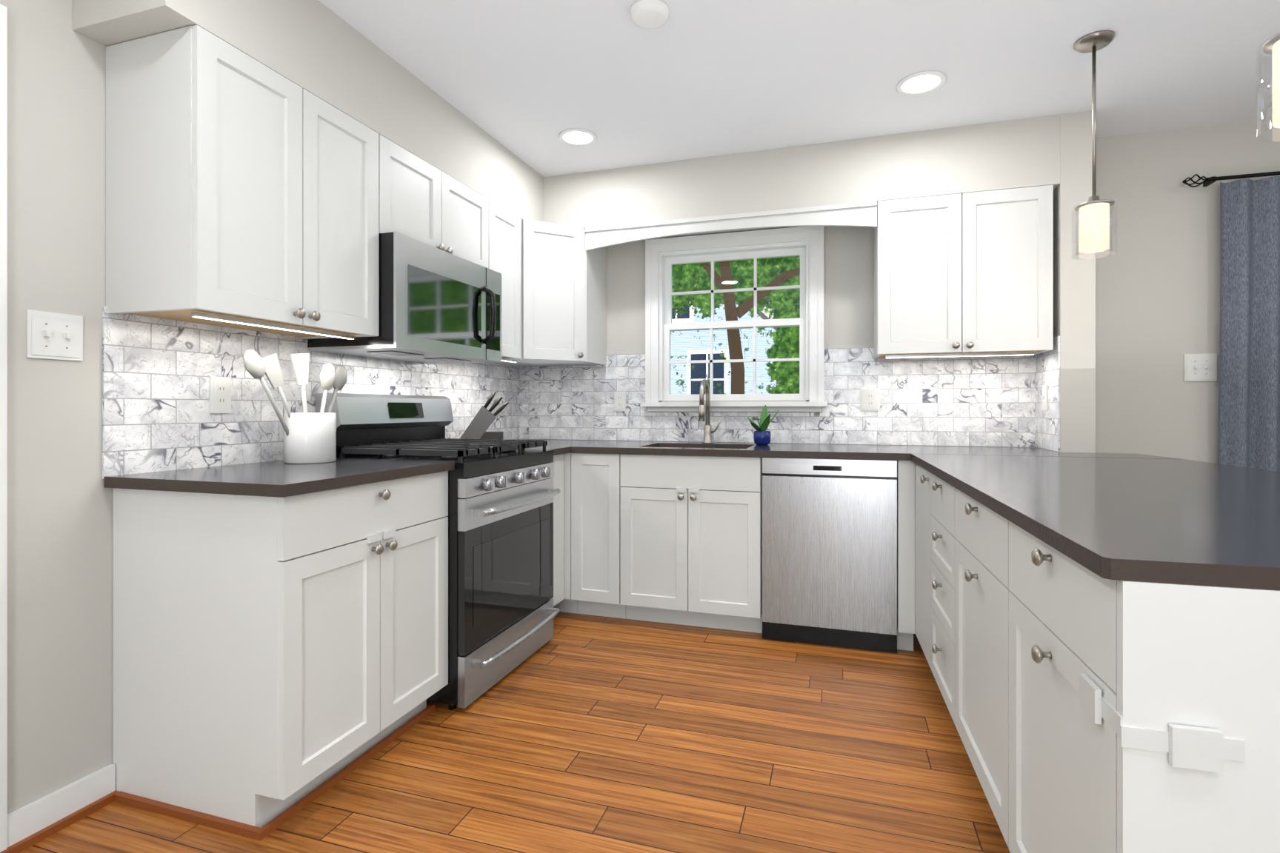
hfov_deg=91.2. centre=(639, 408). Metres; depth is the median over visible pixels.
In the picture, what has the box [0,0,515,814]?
wall
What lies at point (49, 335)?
switch plate
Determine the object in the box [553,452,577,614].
base cabinet
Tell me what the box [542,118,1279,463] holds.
wall
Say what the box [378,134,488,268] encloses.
upper cabinet
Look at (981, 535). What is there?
base cabinet
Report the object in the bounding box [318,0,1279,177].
ceiling
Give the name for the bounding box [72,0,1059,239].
soffit
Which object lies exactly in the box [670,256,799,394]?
tree
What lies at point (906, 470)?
base cabinet
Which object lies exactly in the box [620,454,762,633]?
base cabinet
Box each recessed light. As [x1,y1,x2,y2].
[558,128,597,145]
[895,70,946,95]
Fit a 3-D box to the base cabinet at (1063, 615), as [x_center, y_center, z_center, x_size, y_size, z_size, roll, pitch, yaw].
[1.079,0.693,1.121,0.668,0.890,0.565,0,0,17]
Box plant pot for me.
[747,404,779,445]
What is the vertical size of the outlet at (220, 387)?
0.122 m
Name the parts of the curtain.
panel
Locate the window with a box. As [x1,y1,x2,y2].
[640,225,827,411]
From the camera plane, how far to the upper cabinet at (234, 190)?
1.80 m
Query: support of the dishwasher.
on the floor
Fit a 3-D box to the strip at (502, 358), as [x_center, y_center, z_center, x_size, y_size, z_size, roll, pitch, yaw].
[-0.757,-0.263,3.337,0.020,0.014,0.390,0,0,17]
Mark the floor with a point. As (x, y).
(615, 735)
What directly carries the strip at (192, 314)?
attached to the upper cabinet at (234, 190)
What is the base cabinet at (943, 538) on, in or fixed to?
on the floor
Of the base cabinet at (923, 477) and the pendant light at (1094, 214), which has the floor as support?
the base cabinet at (923, 477)
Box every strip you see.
[190,311,355,339]
[501,357,517,362]
[885,351,1034,358]
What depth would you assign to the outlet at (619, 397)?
3.89 m
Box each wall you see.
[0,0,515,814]
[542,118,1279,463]
[1053,110,1095,452]
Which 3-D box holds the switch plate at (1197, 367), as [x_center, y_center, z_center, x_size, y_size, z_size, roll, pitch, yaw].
[2.693,-0.196,3.007,0.128,0.132,0.018,0,0,17]
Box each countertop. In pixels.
[104,457,454,497]
[515,439,1279,590]
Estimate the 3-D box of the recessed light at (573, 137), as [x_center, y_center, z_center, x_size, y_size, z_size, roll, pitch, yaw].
[-0.311,-1.352,3.131,0.194,0.008,0.194,0,0,17]
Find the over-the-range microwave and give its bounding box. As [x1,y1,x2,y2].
[307,231,501,363]
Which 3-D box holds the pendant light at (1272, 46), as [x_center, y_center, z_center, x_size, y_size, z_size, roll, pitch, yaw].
[1.334,-0.959,1.257,0.138,0.794,0.138,0,0,17]
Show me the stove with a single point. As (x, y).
(501, 612)
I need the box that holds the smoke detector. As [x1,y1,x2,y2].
[629,0,669,28]
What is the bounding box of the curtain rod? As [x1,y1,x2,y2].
[1182,171,1279,187]
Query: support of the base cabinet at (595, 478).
on the floor
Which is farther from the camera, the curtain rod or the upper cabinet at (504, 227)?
the upper cabinet at (504, 227)
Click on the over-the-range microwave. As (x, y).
(436, 306)
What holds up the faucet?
on the countertop at (1129, 517)
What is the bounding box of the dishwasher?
[762,457,897,653]
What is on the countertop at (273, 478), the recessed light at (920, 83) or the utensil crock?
the utensil crock
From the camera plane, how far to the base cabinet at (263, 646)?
1.74 m
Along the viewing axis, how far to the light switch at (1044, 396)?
3.05 m
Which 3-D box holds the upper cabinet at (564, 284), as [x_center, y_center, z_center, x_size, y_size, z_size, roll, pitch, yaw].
[-0.592,-0.652,3.724,0.619,0.762,0.623,0,0,17]
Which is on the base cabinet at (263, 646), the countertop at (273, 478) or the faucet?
the countertop at (273, 478)
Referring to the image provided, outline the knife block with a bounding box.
[460,391,508,439]
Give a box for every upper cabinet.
[105,25,378,339]
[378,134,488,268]
[485,219,606,367]
[488,200,520,359]
[873,185,1053,359]
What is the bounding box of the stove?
[315,393,560,710]
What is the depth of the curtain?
2.90 m
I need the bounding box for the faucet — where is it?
[698,379,721,443]
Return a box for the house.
[670,301,779,394]
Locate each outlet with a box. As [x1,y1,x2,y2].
[209,376,231,413]
[614,391,625,411]
[860,388,879,411]
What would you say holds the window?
in the wall at (1158, 279)
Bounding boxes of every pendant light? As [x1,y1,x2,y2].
[1073,30,1114,253]
[1262,32,1279,128]
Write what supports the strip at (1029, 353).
attached to the upper cabinet at (967, 272)
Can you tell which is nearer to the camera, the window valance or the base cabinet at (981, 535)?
the base cabinet at (981, 535)
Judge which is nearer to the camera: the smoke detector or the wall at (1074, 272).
the smoke detector
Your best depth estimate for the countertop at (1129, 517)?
1.49 m
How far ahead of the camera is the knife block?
3.30 m
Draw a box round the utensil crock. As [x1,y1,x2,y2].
[242,349,347,464]
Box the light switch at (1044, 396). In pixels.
[1041,385,1048,410]
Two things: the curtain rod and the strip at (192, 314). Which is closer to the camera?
the strip at (192, 314)
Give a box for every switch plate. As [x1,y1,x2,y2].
[25,309,82,361]
[1183,353,1217,381]
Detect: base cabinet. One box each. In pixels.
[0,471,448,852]
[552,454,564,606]
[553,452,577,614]
[571,452,625,619]
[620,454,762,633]
[897,460,915,651]
[915,463,931,668]
[931,473,955,723]
[954,488,1009,848]
[1008,520,1117,852]
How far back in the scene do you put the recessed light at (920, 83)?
2.60 m
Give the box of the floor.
[20,611,1010,852]
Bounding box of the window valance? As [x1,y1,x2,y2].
[585,200,877,251]
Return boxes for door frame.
[0,3,7,852]
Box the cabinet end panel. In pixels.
[1079,580,1279,852]
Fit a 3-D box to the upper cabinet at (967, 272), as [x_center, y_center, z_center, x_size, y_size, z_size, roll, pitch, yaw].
[1.595,-0.652,3.161,0.762,0.762,0.381,0,0,17]
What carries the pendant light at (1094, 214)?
hanging from the ceiling
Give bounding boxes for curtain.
[1217,175,1279,471]
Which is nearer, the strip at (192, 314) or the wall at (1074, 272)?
the strip at (192, 314)
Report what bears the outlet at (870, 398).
attached to the wall at (1158, 279)
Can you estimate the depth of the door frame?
1.56 m

